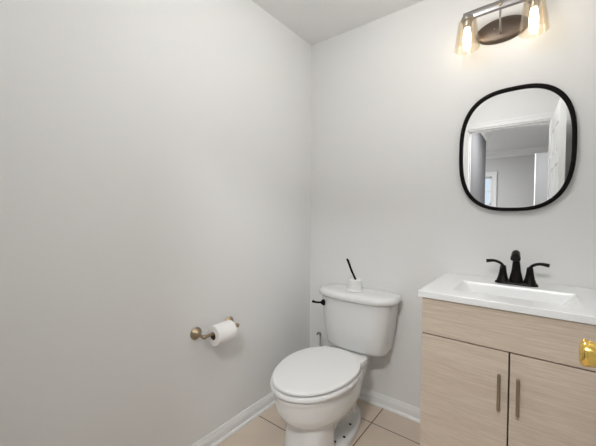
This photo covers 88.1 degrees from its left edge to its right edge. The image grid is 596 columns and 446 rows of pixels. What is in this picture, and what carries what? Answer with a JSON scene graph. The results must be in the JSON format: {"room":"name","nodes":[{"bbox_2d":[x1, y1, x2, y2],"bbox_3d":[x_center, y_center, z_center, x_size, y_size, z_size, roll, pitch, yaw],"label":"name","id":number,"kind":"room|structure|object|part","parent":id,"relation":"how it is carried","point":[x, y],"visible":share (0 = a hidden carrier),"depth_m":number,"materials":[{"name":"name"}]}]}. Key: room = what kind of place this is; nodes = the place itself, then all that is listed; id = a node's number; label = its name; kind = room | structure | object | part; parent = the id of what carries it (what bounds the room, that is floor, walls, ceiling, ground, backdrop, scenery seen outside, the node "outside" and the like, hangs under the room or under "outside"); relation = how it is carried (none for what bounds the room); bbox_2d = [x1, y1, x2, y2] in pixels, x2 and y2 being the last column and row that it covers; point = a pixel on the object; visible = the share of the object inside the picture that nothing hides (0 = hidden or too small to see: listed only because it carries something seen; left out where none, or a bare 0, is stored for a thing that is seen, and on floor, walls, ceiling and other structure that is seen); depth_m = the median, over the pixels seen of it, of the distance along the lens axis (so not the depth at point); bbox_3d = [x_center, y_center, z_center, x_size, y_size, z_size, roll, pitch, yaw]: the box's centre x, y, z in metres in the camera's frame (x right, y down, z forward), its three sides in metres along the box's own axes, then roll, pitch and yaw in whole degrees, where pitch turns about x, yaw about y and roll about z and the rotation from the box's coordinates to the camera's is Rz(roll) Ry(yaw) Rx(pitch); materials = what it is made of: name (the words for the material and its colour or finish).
{"room":"bathroom","nodes":[
{"label":"bathroom","id":0,"kind":"room"},
{"bbox_2d":[0,0,311,445],"bbox_3d":[-0.501,-0.054,1.590,0.100,2.440,2.010,2,2,38],"label":"wall","id":1,"kind":"structure","parent":0,"point":[155,155],"depth_m":1.31,"materials":[{"name":"white paint"}]},
{"bbox_2d":[190,316,238,339],"bbox_3d":[-0.410,0.544,1.578,0.083,0.062,0.268,2,2,38],"label":"toilet paper holder","id":2,"kind":"object","parent":1,"relation":"attached to","point":[196,332],"visible":0.71,"depth_m":1.50,"materials":[{"name":"gold metal"}]},
{"bbox_3d":[-0.465,0.547,1.491,0.063,0.023,0.022,2,2,38],"label":"post","id":3,"kind":"part","parent":2,"relation":"part of","materials":[{"name":"gold metal"}]},
{"bbox_2d":[207,320,236,345],"bbox_3d":[-0.384,0.556,1.563,0.100,0.100,0.114,2,2,38],"label":"toilet paper roll","id":4,"kind":"object","parent":2,"relation":"hanging from","point":[225,331],"visible":0.97,"depth_m":1.53,"materials":[{"name":"white paper"}]},
{"bbox_2d":[191,391,274,445],"bbox_3d":[-0.457,1.129,1.588,0.022,0.075,1.800,2,2,38],"label":"baseboard","id":5,"kind":"structure","parent":1,"relation":"attached to","point":[214,438],"depth_m":1.73,"materials":[{"name":"white paint"}]},
{"bbox_2d":[217,399,419,445],"bbox_3d":[0.155,1.233,1.109,1.780,0.100,2.010,2,2,38],"label":"floor","id":6,"kind":"structure","parent":0,"point":[379,426],"depth_m":1.73,"materials":[{"name":"beige tile"}]},
{"bbox_2d":[316,332,321,346],"bbox_3d":[0.154,0.954,2.142,0.094,0.401,0.094,2,2,38],"label":"water valve","id":7,"kind":"object","parent":6,"relation":"on","point":[319,333],"visible":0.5,"depth_m":2.13,"materials":[{"name":"grey metal"}]},
{"bbox_2d":[270,283,401,445],"bbox_3d":[0.175,0.800,1.692,0.544,0.754,0.858,2,2,38],"label":"toilet","id":8,"kind":"object","parent":6,"relation":"on","point":[316,390],"visible":1,"depth_m":1.61,"materials":[{"name":"white ceramic"}]},
{"bbox_3d":[0.087,0.759,1.556,0.402,0.018,0.521,2,2,38],"label":"seat","id":9,"kind":"part","parent":8,"relation":"part of","materials":[{"name":"white plastic"}]},
{"bbox_3d":[0.093,0.735,1.564,0.390,0.017,0.526,2,2,38],"label":"lid","id":10,"kind":"part","parent":8,"relation":"part of","materials":[{"name":"white plastic"}]},
{"bbox_3d":[0.135,0.506,1.976,0.087,0.040,0.036,1,2,17],"label":"flush lever","id":11,"kind":"part","parent":8,"relation":"part of","materials":[{"name":"black metal"}]},
{"bbox_3d":[0.175,0.972,1.680,0.379,0.410,0.792,2,2,38],"label":"bowl","id":12,"kind":"part","parent":8,"relation":"part of","materials":[{"name":"white ceramic"}]},
{"bbox_2d":[346,258,362,292],"bbox_3d":[0.351,0.319,1.893,0.102,0.198,0.102,0,2,-7],"label":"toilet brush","id":13,"kind":"object","parent":8,"relation":"on","point":[354,284],"visible":1,"depth_m":1.86,"materials":[{"name":"white plastic"}]},
{"bbox_3d":[0.366,0.615,1.914,0.476,0.315,0.218,2,2,38],"label":"tank","id":14,"kind":"part","parent":8,"relation":"part of","materials":[{"name":"white ceramic"}]},
{"bbox_3d":[0.364,0.440,1.906,0.514,0.044,0.251,2,2,38],"label":"tank lid","id":15,"kind":"part","parent":8,"relation":"part of","materials":[{"name":"white ceramic"}]},
{"bbox_2d":[420,297,595,445],"bbox_3d":[0.911,0.748,1.312,0.616,0.868,0.536,2,2,38],"label":"vanity cabinet","id":16,"kind":"object","parent":6,"relation":"on","point":[490,376],"visible":0.94,"depth_m":1.13,"materials":[{"name":"brown wood"}]},
{"bbox_3d":[0.648,0.778,1.226,0.305,0.618,0.018,2,2,38],"label":"door","id":17,"kind":"part","parent":16,"relation":"part of","materials":[{"name":"brown wood"}]},
{"bbox_3d":[0.734,0.615,1.126,0.011,0.134,0.030,2,2,38],"label":"handle","id":18,"kind":"part","parent":16,"relation":"part of","materials":[{"name":"gold metal"}]},
{"bbox_2d":[418,273,595,324],"bbox_3d":[0.919,0.346,1.311,0.642,0.119,0.518,2,2,38],"label":"sink","id":19,"kind":"object","parent":16,"relation":"in","point":[569,303],"visible":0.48,"depth_m":1.27,"materials":[{"name":"white ceramic"}]},
{"bbox_2d":[486,250,549,286],"bbox_3d":[0.992,0.203,1.403,0.242,0.162,0.134,2,2,38],"label":"faucet","id":20,"kind":"object","parent":19,"relation":"on","point":[515,278],"visible":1,"depth_m":1.41,"materials":[{"name":"black metal"}]},
{"bbox_3d":[0.947,0.193,1.477,0.079,0.039,0.027,1,2,30],"label":"handle lever","id":21,"kind":"part","parent":20,"relation":"part of","materials":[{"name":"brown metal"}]},
{"bbox_3d":[0.992,0.200,1.403,0.060,0.156,0.134,2,2,38],"label":"spout","id":22,"kind":"part","parent":20,"relation":"part of","materials":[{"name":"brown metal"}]},
{"bbox_3d":[1.012,0.277,1.431,0.166,0.013,0.056,2,2,38],"label":"plate","id":23,"kind":"part","parent":20,"relation":"part of","materials":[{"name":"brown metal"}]},
{"bbox_3d":[1.075,0.196,1.378,0.027,0.039,0.079,-1,2,-44],"label":"handle lever","id":24,"kind":"part","parent":20,"relation":"part of","materials":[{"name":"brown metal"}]},
{"bbox_2d":[454,281,582,307],"bbox_3d":[0.899,0.348,1.288,0.410,0.116,0.232,2,2,38],"label":"basin","id":25,"kind":"object","parent":19,"relation":"in","point":[507,291],"depth_m":1.35,"materials":[{"name":"white ceramic"}]},
{"bbox_3d":[0.772,0.393,1.121,0.614,0.148,0.018,2,2,38],"label":"false drawer","id":26,"kind":"part","parent":16,"relation":"part of","materials":[{"name":"brown wood"}]},
{"bbox_3d":[0.779,0.617,1.091,0.011,0.134,0.030,2,2,38],"label":"handle","id":27,"kind":"part","parent":16,"relation":"part of","materials":[{"name":"gold metal"}]},
{"bbox_3d":[0.892,0.784,1.037,0.304,0.618,0.018,2,2,38],"label":"door","id":28,"kind":"part","parent":16,"relation":"part of","materials":[{"name":"brown wood"}]},
{"bbox_2d":[252,0,423,45],"bbox_3d":[0.170,-1.306,1.041,1.780,0.100,2.010,2,2,38],"label":"ceiling","id":29,"kind":"structure","parent":0,"point":[314,21],"depth_m":1.88,"materials":[{"name":"white paint"}]},
{"bbox_2d":[310,0,595,407],"bbox_3d":[0.748,-0.053,1.829,1.580,2.440,0.100,2,2,38],"label":"wall","id":30,"kind":"structure","parent":0,"point":[393,94],"depth_m":1.78,"materials":[{"name":"white paint"}]},
{"bbox_2d":[358,386,419,422],"bbox_3d":[0.469,1.123,1.995,0.985,0.075,0.022,2,2,38],"label":"baseboard","id":31,"kind":"structure","parent":30,"relation":"attached to","point":[403,409],"depth_m":1.91,"materials":[{"name":"white paint"}]},
{"bbox_2d":[459,0,539,44],"bbox_3d":[0.959,-0.944,1.467,0.374,0.191,0.180,2,2,38],"label":"vanity light","id":32,"kind":"object","parent":30,"relation":"attached to","point":[503,29],"visible":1,"depth_m":1.50,"materials":[{"name":"brown metal"}]},
{"bbox_2d":[461,13,473,44],"bbox_3d":[0.835,-0.952,1.520,0.058,0.146,0.058,2,2,38],"label":"bulb","id":33,"kind":"object","parent":32,"relation":"attached to","point":[467,19],"depth_m":1.51,"materials":[{"name":"white glass"}]},
{"bbox_3d":[0.973,-0.975,1.480,0.010,0.084,0.111,1,2,35],"label":"stem","id":34,"kind":"part","parent":32,"relation":"part of","materials":[{"name":"silver metal"}]},
{"bbox_3d":[1.009,-0.959,1.530,0.224,0.120,0.019,2,2,38],"label":"wall plate","id":35,"kind":"part","parent":32,"relation":"part of","materials":[{"name":"brown metal"}]},
{"bbox_2d":[526,0,539,26],"bbox_3d":[1.042,-0.940,1.360,0.058,0.146,0.058,2,2,38],"label":"bulb","id":36,"kind":"object","parent":32,"relation":"attached to","point":[533,4],"depth_m":1.35,"materials":[{"name":"white glass"}]},
{"bbox_2d":[459,83,576,210],"bbox_3d":[1.050,-0.360,1.508,0.469,0.604,0.022,2,2,38],"label":"mirror","id":37,"kind":"object","parent":30,"relation":"attached to","point":[518,144],"visible":1,"depth_m":1.49,"materials":[{"name":"black mirror"}]},
{"bbox_2d":[579,339,595,366],"bbox_3d":[0.335,0.161,0.225,0.148,2.068,0.665,2,2,38],"label":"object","id":38,"kind":"structure","parent":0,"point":[587,348],"depth_m":0.47,"materials":[{"name":"gold metal"}]}
]}

